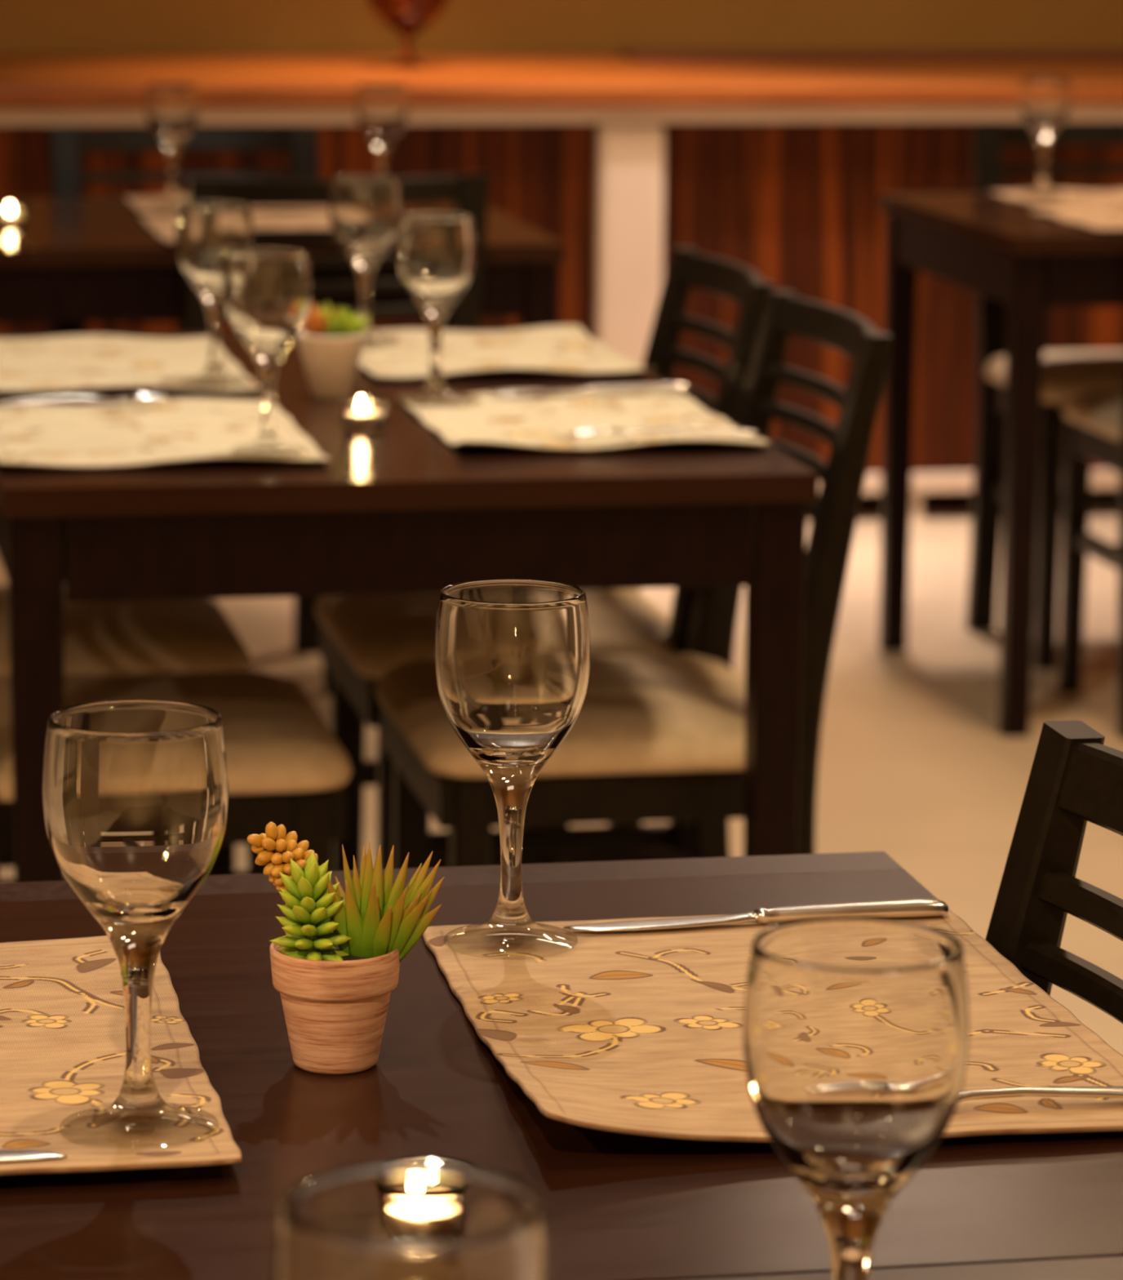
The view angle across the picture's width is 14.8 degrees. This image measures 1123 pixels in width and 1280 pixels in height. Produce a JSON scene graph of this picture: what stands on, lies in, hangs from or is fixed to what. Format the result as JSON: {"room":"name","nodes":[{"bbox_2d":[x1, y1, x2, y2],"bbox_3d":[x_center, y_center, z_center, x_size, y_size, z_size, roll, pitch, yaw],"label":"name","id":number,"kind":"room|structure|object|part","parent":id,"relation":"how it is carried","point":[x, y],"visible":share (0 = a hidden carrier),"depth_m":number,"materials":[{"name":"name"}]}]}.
{"room":"restaurant dining room","nodes":[
{"label":"restaurant dining room","id":0,"kind":"room"},
{"bbox_2d":[0,488,1122,1054],"bbox_3d":[0.252,0.590,4.197,7.200,0.050,11.000,-1,11,-11],"label":"floor","id":1,"kind":"structure","parent":0,"point":[916,767],"depth_m":6.60,"materials":[{"name":"beige tile"}]},
{"bbox_2d":[0,582,251,871],"bbox_3d":[-0.592,0.018,4.756,0.464,0.855,0.430,-1,11,-11],"label":"dining chair","id":2,"kind":"object","parent":1,"relation":"on","point":[172,635],"visible":0.27,"depth_m":4.61,"materials":[{"name":"beige fabric"}]},
{"bbox_3d":[-0.550,-0.015,4.758,0.380,0.056,0.424,-1,11,-11],"label":"seat","id":3,"kind":"part","parent":2,"relation":"part of","materials":[{"name":"beige fabric"}]},
{"bbox_3d":[-0.372,0.256,4.651,0.038,0.430,0.037,-1,11,-11],"label":"leg","id":4,"kind":"part","parent":2,"relation":"part of","materials":[{"name":"black wood"}]},
{"bbox_2d":[0,671,351,882],"bbox_3d":[-0.459,0.117,4.231,0.464,0.855,0.430,-1,11,-11],"label":"dining chair","id":5,"kind":"object","parent":1,"relation":"on","point":[286,766],"visible":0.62,"depth_m":4.08,"materials":[{"name":"beige fabric"}]},
{"bbox_3d":[-0.416,0.135,4.243,0.358,0.046,0.400,-1,11,-11],"label":"seat frame","id":6,"kind":"part","parent":5,"relation":"part of","materials":[{"name":"black wood"}]},
{"bbox_3d":[-0.417,0.084,4.233,0.380,0.056,0.424,-1,11,-11],"label":"seat","id":7,"kind":"part","parent":5,"relation":"part of","materials":[{"name":"beige fabric"}]},
{"bbox_3d":[-0.307,0.288,4.485,0.038,0.430,0.037,-1,11,-11],"label":"leg","id":8,"kind":"part","parent":5,"relation":"part of","materials":[{"name":"black wood"}]},
{"bbox_3d":[-0.239,0.355,4.125,0.038,0.430,0.037,-1,11,-11],"label":"leg","id":9,"kind":"part","parent":5,"relation":"part of","materials":[{"name":"black wood"}]},
{"bbox_2d":[49,125,331,695],"bbox_3d":[-0.572,-0.367,6.823,0.430,0.855,0.464,-1,11,-11],"label":"dining chair","id":10,"kind":"object","parent":1,"relation":"on","point":[67,143],"visible":0.2,"depth_m":6.96,"materials":[{"name":"black wood"}]},
{"bbox_3d":[-0.790,-0.391,6.940,0.046,0.855,0.107,-1,11,-11],"label":"post","id":11,"kind":"part","parent":10,"relation":"part of","materials":[{"name":"black wood"}]},
{"bbox_3d":[-0.607,-0.805,6.949,0.339,0.037,0.047,-1,11,-11],"label":"rail","id":12,"kind":"part","parent":10,"relation":"part of","materials":[{"name":"black wood"}]},
{"bbox_3d":[-0.412,-0.401,7.011,0.046,0.855,0.107,-1,11,-11],"label":"post","id":13,"kind":"part","parent":10,"relation":"part of","materials":[{"name":"black wood"}]},
{"bbox_3d":[-0.356,-0.128,6.712,0.037,0.430,0.038,-1,11,-11],"label":"leg","id":14,"kind":"part","parent":10,"relation":"part of","materials":[{"name":"black wood"}]},
{"bbox_2d":[0,196,565,329],"bbox_3d":[-0.667,-0.256,6.510,1.202,0.750,0.855,-1,11,-11],"label":"dining table","id":15,"kind":"object","parent":1,"relation":"on","point":[87,259],"visible":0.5,"depth_m":6.10,"materials":[{"name":"brown wood"}]},
{"bbox_2d":[0,203,27,226],"bbox_3d":[-0.809,-0.624,6.349,0.048,0.030,0.048,-1,11,-11],"label":"candle holder","id":16,"kind":"object","parent":15,"relation":"on","point":[11,214],"visible":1,"depth_m":6.33,"materials":[{"name":"clear glass"}]},
{"bbox_2d":[123,194,328,213],"bbox_3d":[-0.510,-0.678,6.709,0.317,0.009,0.306,-1,11,-11],"label":"placemat","id":17,"kind":"object","parent":15,"relation":"on","point":[142,204],"visible":0.35,"depth_m":6.65,"materials":[{"name":"beige fabric"}]},
{"bbox_2d":[145,83,199,209],"bbox_3d":[-0.592,-0.751,6.579,0.081,0.186,0.081,-1,11,-11],"label":"wine glass","id":18,"kind":"object","parent":17,"relation":"on","point":[172,109],"visible":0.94,"depth_m":6.54,"materials":[{"name":"clear glass"}]},
{"bbox_2d":[138,211,395,243],"bbox_3d":[-0.435,-0.603,6.306,0.330,0.008,0.440,-1,11,-11],"label":"placemat","id":19,"kind":"object","parent":15,"relation":"on","point":[163,227],"visible":0.3,"depth_m":6.38,"materials":[{"name":"beige fabric"}]},
{"bbox_2d":[355,84,408,206],"bbox_3d":[-0.280,-0.770,6.728,0.081,0.186,0.081,-1,11,-11],"label":"wine glass","id":20,"kind":"object","parent":15,"relation":"on","point":[381,109],"visible":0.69,"depth_m":6.69,"materials":[{"name":"clear glass"}]},
{"bbox_3d":[-0.034,-0.186,6.234,0.046,0.724,0.046,-1,11,-11],"label":"leg","id":21,"kind":"part","parent":15,"relation":"part of","materials":[{"name":"brown wood"}]},
{"bbox_2d":[180,173,490,333],"bbox_3d":[-0.373,-0.257,6.241,0.430,0.855,0.464,-3,11,-18],"label":"dining chair","id":22,"kind":"object","parent":1,"relation":"on","point":[469,193],"visible":0.18,"depth_m":5.99,"materials":[{"name":"black wood"}]},
{"bbox_3d":[-0.505,-0.219,6.033,0.046,0.855,0.107,-3,11,-18],"label":"post","id":23,"kind":"part","parent":22,"relation":"part of","materials":[{"name":"black wood"}]},
{"bbox_3d":[-0.303,-0.620,5.972,0.339,0.037,0.047,-3,11,-18],"label":"rail","id":24,"kind":"part","parent":22,"relation":"part of","materials":[{"name":"black wood"}]},
{"bbox_3d":[-0.141,-0.239,6.154,0.046,0.855,0.107,-3,11,-18],"label":"post","id":25,"kind":"part","parent":22,"relation":"part of","materials":[{"name":"black wood"}]},
{"bbox_2d":[0,328,818,882],"bbox_3d":[-0.242,0.118,4.524,0.742,0.750,1.185,-1,11,-11],"label":"dining table","id":26,"kind":"object","parent":1,"relation":"on","point":[398,508],"visible":0.55,"depth_m":3.92,"materials":[{"name":"brown wood"}]},
{"bbox_3d":[-0.473,0.242,3.922,0.046,0.724,0.046,-1,11,-11],"label":"leg","id":27,"kind":"part","parent":26,"relation":"part of","materials":[{"name":"brown wood"}]},
{"bbox_2d":[0,334,260,392],"bbox_3d":[-0.502,-0.300,4.676,0.302,0.011,0.490,-1,11,-11],"label":"placemat","id":28,"kind":"object","parent":26,"relation":"on","point":[77,362],"visible":0.96,"depth_m":4.67,"materials":[{"name":"beige fabric"}]},
{"bbox_2d":[174,200,253,386],"bbox_3d":[-0.360,-0.359,4.483,0.081,0.186,0.081,-1,11,-11],"label":"wine glass","id":29,"kind":"object","parent":28,"relation":"on","point":[205,232],"visible":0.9,"depth_m":4.45,"materials":[{"name":"clear glass"}]},
{"bbox_2d":[0,397,329,468],"bbox_3d":[-0.400,-0.201,4.146,0.304,0.012,0.447,-1,11,-11],"label":"placemat","id":30,"kind":"object","parent":26,"relation":"on","point":[154,431],"visible":0.94,"depth_m":4.13,"materials":[{"name":"beige fabric"}]},
{"bbox_2d":[0,394,173,404],"bbox_3d":[-0.480,-0.240,4.315,0.184,0.008,0.022,-1,11,-11],"label":"fork","id":31,"kind":"object","parent":30,"relation":"on","point":[134,396],"visible":1,"depth_m":4.31,"materials":[{"name":"silver metal"}]},
{"bbox_3d":[-0.504,-0.239,4.311,0.136,0.008,0.022,-1,11,-11],"label":"handle","id":32,"kind":"part","parent":31,"relation":"part of","materials":[{"name":"silver metal"}]},
{"bbox_2d":[223,247,311,456],"bbox_3d":[-0.271,-0.265,3.983,0.081,0.186,0.081,-1,11,-11],"label":"wine glass","id":33,"kind":"object","parent":30,"relation":"on","point":[268,291],"visible":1,"depth_m":3.95,"materials":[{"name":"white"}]},
{"bbox_2d":[297,302,369,399],"bbox_3d":[-0.237,-0.299,4.449,0.071,0.098,0.071,-5,12,-26],"label":"potted succulent","id":34,"kind":"object","parent":26,"relation":"on","point":[331,346],"visible":0.96,"depth_m":4.43,"materials":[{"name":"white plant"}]},
{"bbox_2d":[297,330,365,399],"bbox_3d":[-0.237,-0.283,4.452,0.071,0.066,0.071,0,11,0],"label":"pot","id":35,"kind":"object","parent":34,"relation":"attached to","point":[331,358],"depth_m":4.43,"materials":[{"name":"beige ceramic"}]},
{"bbox_2d":[339,395,389,431],"bbox_3d":[-0.192,-0.221,4.213,0.048,0.030,0.048,-1,11,-11],"label":"candle holder","id":36,"kind":"object","parent":26,"relation":"on","point":[362,413],"visible":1,"depth_m":4.20,"materials":[{"name":"clear glass"}]},
{"bbox_2d":[358,324,654,378],"bbox_3d":[-0.087,-0.322,4.804,0.304,0.014,0.432,-1,11,-11],"label":"placemat","id":37,"kind":"object","parent":26,"relation":"on","point":[569,348],"visible":0.91,"depth_m":4.80,"materials":[{"name":"beige fabric"}]},
{"bbox_2d":[328,174,401,346],"bbox_3d":[-0.220,-0.425,4.842,0.081,0.186,0.081,-1,11,-11],"label":"wine glass","id":38,"kind":"object","parent":37,"relation":"on","point":[365,211],"visible":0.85,"depth_m":4.81,"materials":[{"name":"clear glass"}]},
{"bbox_3d":[-0.012,0.020,5.131,0.046,0.724,0.046,-1,11,-11],"label":"leg","id":39,"kind":"part","parent":26,"relation":"part of","materials":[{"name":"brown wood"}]},
{"bbox_2d":[399,389,769,450],"bbox_3d":[0.015,-0.219,4.253,0.298,0.016,0.412,-1,11,-11],"label":"placemat","id":40,"kind":"object","parent":26,"relation":"on","point":[540,420],"visible":0.97,"depth_m":4.27,"materials":[{"name":"beige fabric"}]},
{"bbox_2d":[395,212,475,404],"bbox_3d":[-0.127,-0.335,4.367,0.081,0.186,0.081,-1,11,-11],"label":"wine glass","id":41,"kind":"object","parent":40,"relation":"on","point":[436,251],"visible":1,"depth_m":4.33,"materials":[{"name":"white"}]},
{"bbox_2d":[488,382,689,394],"bbox_3d":[0.029,-0.257,4.432,0.210,0.009,0.018,-2,11,-12],"label":"table knife","id":42,"kind":"object","parent":40,"relation":"on","point":[668,387],"visible":1,"depth_m":4.43,"materials":[{"name":"silver metal"}]},
{"bbox_3d":[-0.023,-0.255,4.421,0.105,0.006,0.018,-2,11,-12],"label":"blade","id":43,"kind":"part","parent":42,"relation":"part of","materials":[{"name":"silver metal"}]},
{"bbox_3d":[0.080,-0.259,4.443,0.106,0.009,0.016,-2,11,-12],"label":"handle","id":44,"kind":"part","parent":42,"relation":"part of","materials":[{"name":"silver metal"}]},
{"bbox_2d":[567,426,759,436],"bbox_3d":[0.097,-0.198,4.107,0.184,0.008,0.022,-1,11,-11],"label":"fork","id":45,"kind":"object","parent":40,"relation":"on","point":[674,428],"visible":1,"depth_m":4.10,"materials":[{"name":"silver metal"}]},
{"bbox_3d":[0.121,-0.199,4.112,0.136,0.008,0.022,-1,11,-11],"label":"handle","id":46,"kind":"part","parent":45,"relation":"part of","materials":[{"name":"silver metal"}]},
{"bbox_3d":[0.195,0.225,4.046,0.046,0.724,0.046,-1,11,-11],"label":"leg","id":47,"kind":"part","parent":26,"relation":"part of","materials":[{"name":"brown wood"}]},
{"bbox_2d":[315,246,776,871],"bbox_3d":[-0.023,0.009,4.830,0.464,0.855,0.430,-1,11,-11],"label":"dining chair","id":48,"kind":"object","parent":1,"relation":"on","point":[362,637],"visible":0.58,"depth_m":4.71,"materials":[{"name":"black wood"}]},
{"bbox_3d":[-0.247,0.189,5.014,0.038,0.430,0.037,-1,11,-11],"label":"leg","id":49,"kind":"part","parent":48,"relation":"part of","materials":[{"name":"black wood"}]},
{"bbox_3d":[-0.066,0.029,4.826,0.358,0.046,0.400,-1,11,-11],"label":"seat frame","id":50,"kind":"part","parent":48,"relation":"part of","materials":[{"name":"black wood"}]},
{"bbox_3d":[-0.178,0.257,4.655,0.038,0.430,0.037,-1,11,-11],"label":"leg","id":51,"kind":"part","parent":48,"relation":"part of","materials":[{"name":"black wood"}]},
{"bbox_3d":[-0.064,-0.021,4.817,0.380,0.056,0.424,-1,11,-11],"label":"seat","id":52,"kind":"part","parent":48,"relation":"part of","materials":[{"name":"beige fabric"}]},
{"bbox_3d":[0.097,-0.029,5.045,0.107,0.855,0.046,-1,11,-11],"label":"post","id":53,"kind":"part","parent":48,"relation":"part of","materials":[{"name":"black wood"}]},
{"bbox_3d":[0.185,-0.396,4.794,0.047,0.037,0.339,-1,11,-11],"label":"rail","id":54,"kind":"part","parent":48,"relation":"part of","materials":[{"name":"black wood"}]},
{"bbox_3d":[0.168,0.040,4.674,0.107,0.855,0.046,-1,11,-11],"label":"post","id":55,"kind":"part","parent":48,"relation":"part of","materials":[{"name":"black wood"}]},
{"bbox_2d":[0,53,1122,520],"bbox_3d":[-0.588,-0.733,8.799,6.700,0.850,1.300,-1,11,-11],"label":"bar counter","id":56,"kind":"object","parent":1,"relation":"on","point":[780,170],"depth_m":8.33,"materials":[{"name":"red wood"}]},
{"bbox_3d":[-0.988,-0.625,8.134,2.132,0.687,0.025,-1,11,-11],"label":"wood panel","id":57,"kind":"part","parent":56,"relation":"part of","materials":[{"name":"red wood"}]},
{"bbox_2d":[367,0,448,66],"bbox_3d":[-0.315,-1.308,8.867,0.178,0.259,0.178,-1,11,-11],"label":"goblet","id":58,"kind":"object","parent":56,"relation":"on","point":[407,18],"visible":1,"depth_m":8.82,"materials":[{"name":"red glass"}]},
{"bbox_3d":[-0.472,-0.989,8.142,6.700,0.034,0.018,-1,11,-11],"label":"rail","id":59,"kind":"part","parent":56,"relation":"part of","materials":[{"name":"beige paint"}]},
{"bbox_2d":[0,53,1122,107],"bbox_3d":[-0.584,-1.134,8.724,6.700,0.035,1.300,-1,11,-11],"label":"countertop","id":60,"kind":"structure","parent":56,"relation":"on","point":[27,80],"depth_m":8.44,"materials":[{"name":"orange wood"}]},
{"bbox_3d":[0.128,-0.652,8.330,0.132,0.687,0.058,-1,11,-11],"label":"post","id":61,"kind":"part","parent":56,"relation":"part of","materials":[{"name":"beige paint"}]},
{"bbox_2d":[617,49,1122,60],"bbox_3d":[0.878,-1.277,9.431,1.500,0.012,0.200,-1,11,-11],"label":"ledge","id":62,"kind":"object","parent":56,"relation":"on","point":[638,55],"visible":1,"depth_m":9.34,"materials":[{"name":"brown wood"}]},
{"bbox_3d":[1.224,-0.683,8.546,2.102,0.687,0.025,-1,11,-11],"label":"wood panel","id":63,"kind":"part","parent":56,"relation":"part of","materials":[{"name":"red wood"}]},
{"bbox_3d":[-0.479,-0.279,8.279,6.700,0.037,0.028,-1,11,-11],"label":"rail","id":64,"kind":"part","parent":56,"relation":"part of","materials":[{"name":"beige paint"}]},
{"bbox_2d":[0,851,1122,1279],"bbox_3d":[-0.109,0.564,2.142,0.726,0.750,0.711,-1,11,-11],"label":"dining table","id":65,"kind":"object","parent":1,"relation":"on","point":[615,1206],"visible":0.28,"depth_m":1.91,"materials":[{"name":"brown wood"}]},
{"bbox_2d":[0,935,241,1175],"bbox_3d":[-0.317,0.195,2.033,0.292,0.011,0.418,-1,11,-11],"label":"placemat","id":66,"kind":"object","parent":65,"relation":"on","point":[63,1024],"visible":0.83,"depth_m":2.02,"materials":[{"name":"beige fabric"}]},
{"bbox_2d":[0,1149,66,1162],"bbox_3d":[-0.317,0.221,1.841,0.210,0.009,0.018,-1,11,-11],"label":"table knife","id":67,"kind":"object","parent":66,"relation":"on","point":[6,1155],"visible":1,"depth_m":1.85,"materials":[{"name":"silver metal"}]},
{"bbox_2d":[42,699,228,1144],"bbox_3d":[-0.186,0.124,1.891,0.081,0.186,0.081,-1,11,-11],"label":"wine glass","id":68,"kind":"object","parent":66,"relation":"on","point":[135,792],"visible":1,"depth_m":1.86,"materials":[{"name":"clear glass"}]},
{"bbox_2d":[247,822,444,1074],"bbox_3d":[-0.102,0.143,2.036,0.085,0.116,0.064,-4,12,-24],"label":"potted succulent","id":69,"kind":"object","parent":65,"relation":"on","point":[336,965],"visible":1,"depth_m":2.02,"materials":[{"name":"green plant"}]},
{"bbox_2d":[269,935,399,1074],"bbox_3d":[-0.107,0.172,2.038,0.062,0.058,0.062,0,11,0],"label":"pot","id":70,"kind":"object","parent":69,"relation":"attached to","point":[335,991],"depth_m":2.02,"materials":[{"name":"ceramic"}]},
{"bbox_2d":[378,1155,481,1168],"bbox_3d":[-0.056,0.234,1.783,0.048,0.030,0.048,-1,11,-11],"label":"candle holder","id":71,"kind":"object","parent":65,"relation":"on","point":[424,1158],"visible":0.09,"depth_m":1.80,"materials":[{"name":"clear glass"}]},
{"bbox_2d":[422,910,1122,1142],"bbox_3d":[0.102,0.176,2.112,0.299,0.026,0.421,-1,11,-11],"label":"placemat","id":72,"kind":"object","parent":65,"relation":"on","point":[639,1033],"visible":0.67,"depth_m":2.09,"materials":[{"name":"beige fabric"}]},
{"bbox_2d":[434,578,591,959],"bbox_3d":[-0.026,0.066,2.237,0.081,0.186,0.081,-1,11,-11],"label":"wine glass","id":73,"kind":"object","parent":72,"relation":"on","point":[513,656],"visible":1,"depth_m":2.20,"materials":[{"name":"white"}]},
{"bbox_2d":[563,898,949,931],"bbox_3d":[0.105,0.146,2.298,0.210,0.009,0.018,-2,11,-12],"label":"table knife","id":74,"kind":"object","parent":72,"relation":"on","point":[907,908],"visible":0.98,"depth_m":2.30,"materials":[{"name":"silver metal"}]},
{"bbox_3d":[0.053,0.149,2.287,0.105,0.006,0.018,-2,11,-12],"label":"blade","id":75,"kind":"part","parent":74,"relation":"part of","materials":[{"name":"silver metal"}]},
{"bbox_3d":[0.155,0.145,2.310,0.106,0.009,0.016,-2,11,-12],"label":"handle","id":76,"kind":"part","parent":74,"relation":"part of","materials":[{"name":"silver metal"}]},
{"bbox_2d":[958,1086,1122,1102],"bbox_3d":[0.192,0.207,1.952,0.184,0.008,0.022,-2,11,-12],"label":"fork","id":77,"kind":"object","parent":72,"relation":"on","point":[1041,1091],"visible":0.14,"depth_m":1.95,"materials":[{"name":"silver metal"}]},
{"bbox_2d":[375,289,893,868],"bbox_3d":[0.066,0.097,4.364,0.464,0.855,0.430,-1,11,-11],"label":"dining chair","id":78,"kind":"object","parent":1,"relation":"on","point":[654,736],"visible":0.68,"depth_m":4.18,"materials":[{"name":"black wood"}]},
{"bbox_3d":[-0.158,0.277,4.548,0.038,0.430,0.037,-1,11,-11],"label":"leg","id":79,"kind":"part","parent":78,"relation":"part of","materials":[{"name":"black wood"}]},
{"bbox_3d":[-0.089,0.345,4.188,0.038,0.430,0.037,-1,11,-11],"label":"leg","id":80,"kind":"part","parent":78,"relation":"part of","materials":[{"name":"black wood"}]},
{"bbox_3d":[0.025,0.066,4.350,0.380,0.056,0.424,-1,11,-11],"label":"seat","id":81,"kind":"part","parent":78,"relation":"part of","materials":[{"name":"beige fabric"}]},
{"bbox_3d":[0.023,0.117,4.359,0.358,0.046,0.400,-1,11,-11],"label":"seat frame","id":82,"kind":"part","parent":78,"relation":"part of","materials":[{"name":"black wood"}]},
{"bbox_3d":[0.186,0.058,4.578,0.107,0.855,0.046,-1,11,-11],"label":"post","id":83,"kind":"part","parent":78,"relation":"part of","materials":[{"name":"black wood"}]},
{"bbox_3d":[0.274,-0.308,4.327,0.047,0.037,0.339,-1,11,-11],"label":"rail","id":84,"kind":"part","parent":78,"relation":"part of","materials":[{"name":"black wood"}]},
{"bbox_3d":[0.257,0.128,4.207,0.107,0.855,0.046,-1,11,-11],"label":"post","id":85,"kind":"part","parent":78,"relation":"part of","materials":[{"name":"black wood"}]},
{"bbox_2d":[686,1256,1122,1279],"bbox_3d":[0.023,0.694,1.452,0.726,0.750,0.714,-1,11,-11],"label":"dining table","id":86,"kind":"object","parent":1,"relation":"on","point":[1111,1268],"visible":1,"depth_m":1.75,"materials":[{"name":"brown wood"}]},
{"bbox_2d":[272,1162,550,1279],"bbox_3d":[-0.044,0.253,1.259,0.081,0.186,0.081,-1,11,-11],"label":"wine glass","id":87,"kind":"object","parent":86,"relation":"on","point":[389,1220],"visible":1,"depth_m":1.26,"materials":[{"name":"clear glass"}]},
{"bbox_2d":[742,916,969,1279],"bbox_3d":[0.104,0.199,1.553,0.081,0.186,0.081,-1,11,-11],"label":"wine glass","id":88,"kind":"object","parent":86,"relation":"on","point":[856,1029],"visible":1,"depth_m":1.52,"materials":[{"name":"clear glass"}]},
{"bbox_2d":[879,192,1122,737],"bbox_3d":[0.981,-0.300,6.822,0.802,0.750,0.765,-1,11,-11],"label":"dining table","id":89,"kind":"object","parent":1,"relation":"on","point":[988,244],"visible":0.96,"depth_m":6.46,"materials":[{"name":"brown wood"}]},
{"bbox_3d":[0.552,-0.342,7.096,0.046,0.724,0.046,-1,11,-11],"label":"leg","id":90,"kind":"part","parent":89,"relation":"part of","materials":[{"name":"brown wood"}]},
{"bbox_3d":[0.682,-0.214,6.417,0.046,0.724,0.046,-1,11,-11],"label":"leg","id":91,"kind":"part","parent":89,"relation":"part of","materials":[{"name":"brown wood"}]},
{"bbox_2d":[987,188,1122,206],"bbox_3d":[0.931,-0.714,6.970,0.427,0.009,0.291,-1,11,-11],"label":"placemat","id":92,"kind":"object","parent":89,"relation":"on","point":[1072,197],"visible":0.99,"depth_m":6.97,"materials":[{"name":"beige fabric"}]},
{"bbox_2d":[1020,77,1071,196],"bbox_3d":[0.777,-0.809,6.954,0.081,0.186,0.081,-1,11,-11],"label":"wine glass","id":93,"kind":"object","parent":92,"relation":"on","point":[1045,102],"visible":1,"depth_m":6.92,"materials":[{"name":"clear glass"}]},
{"bbox_2d":[1029,204,1122,230],"bbox_3d":[0.975,-0.646,6.603,0.437,0.009,0.371,-1,11,-11],"label":"placemat","id":94,"kind":"object","parent":89,"relation":"on","point":[1097,217],"visible":1,"depth_m":6.62,"materials":[{"name":"beige fabric"}]},
{"bbox_2d":[965,121,1122,670],"bbox_3d":[0.933,-0.415,7.148,0.430,0.855,0.464,-1,11,-11],"label":"dining chair","id":95,"kind":"object","parent":1,"relation":"on","point":[1067,375],"visible":0.74,"depth_m":7.21,"materials":[{"name":"black wood"}]},
{"bbox_3d":[0.716,-0.439,7.265,0.046,0.855,0.107,-1,11,-11],"label":"post","id":96,"kind":"part","parent":95,"relation":"part of","materials":[{"name":"black wood"}]},
{"bbox_3d":[0.941,-0.388,7.110,0.400,0.046,0.358,-1,11,-11],"label":"seat frame","id":97,"kind":"part","parent":95,"relation":"part of","materials":[{"name":"black wood"}]},
{"bbox_3d":[0.784,-0.166,6.969,0.037,0.430,0.038,-1,11,-11],"label":"leg","id":98,"kind":"part","parent":95,"relation":"part of","materials":[{"name":"black wood"}]},
{"bbox_3d":[0.942,-0.439,7.101,0.424,0.056,0.380,-1,11,-11],"label":"seat","id":99,"kind":"part","parent":95,"relation":"part of","materials":[{"name":"beige fabric"}]},
{"bbox_3d":[0.898,-0.853,7.274,0.339,0.037,0.047,-1,11,-11],"label":"rail","id":100,"kind":"part","parent":95,"relation":"part of","materials":[{"name":"black wood"}]},
{"bbox_2d":[985,720,1122,1023],"bbox_3d":[0.108,0.508,2.164,0.464,0.855,0.430,-1,11,-11],"label":"dining chair","id":101,"kind":"object","parent":1,"relation":"on","point":[1075,780],"visible":0.45,"depth_m":2.29,"materials":[{"name":"black wood"}]},
{"bbox_3d":[0.317,0.103,2.128,0.047,0.037,0.339,-1,11,-11],"label":"rail","id":102,"kind":"part","parent":101,"relation":"part of","materials":[{"name":"black wood"}]},
{"bbox_2d":[1058,389,1122,739],"bbox_3d":[1.023,-0.307,6.577,0.430,0.855,0.464,-1,11,-11],"label":"dining chair","id":103,"kind":"object","parent":1,"relation":"on","point":[1094,420],"visible":1,"depth_m":6.72,"materials":[{"name":"black wood"}]},
{"bbox_3d":[0.803,-0.128,6.766,0.037,0.430,0.038,-1,11,-11],"label":"leg","id":104,"kind":"part","parent":103,"relation":"part of","materials":[{"name":"black wood"}]},
{"bbox_3d":[1.015,-0.296,6.622,0.400,0.046,0.358,-1,11,-11],"label":"seat frame","id":105,"kind":"part","parent":103,"relation":"part of","materials":[{"name":"black wood"}]},
{"bbox_3d":[1.016,-0.347,6.612,0.424,0.056,0.380,-1,11,-11],"label":"seat","id":106,"kind":"part","parent":103,"relation":"part of","materials":[{"name":"beige fabric"}]},
{"bbox_3d":[0.864,-0.274,6.389,0.046,0.855,0.107,-1,11,-11],"label":"post","id":107,"kind":"part","parent":103,"relation":"part of","materials":[{"name":"black wood"}]},
{"bbox_2d":[0,0,1122,53],"bbox_3d":[-0.759,-1.820,9.296,7.200,2.800,0.100,-1,11,-11],"label":"wall","id":108,"kind":"structure","parent":0,"point":[26,26],"depth_m":9.49,"materials":[{"name":"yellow paint"}]}
]}

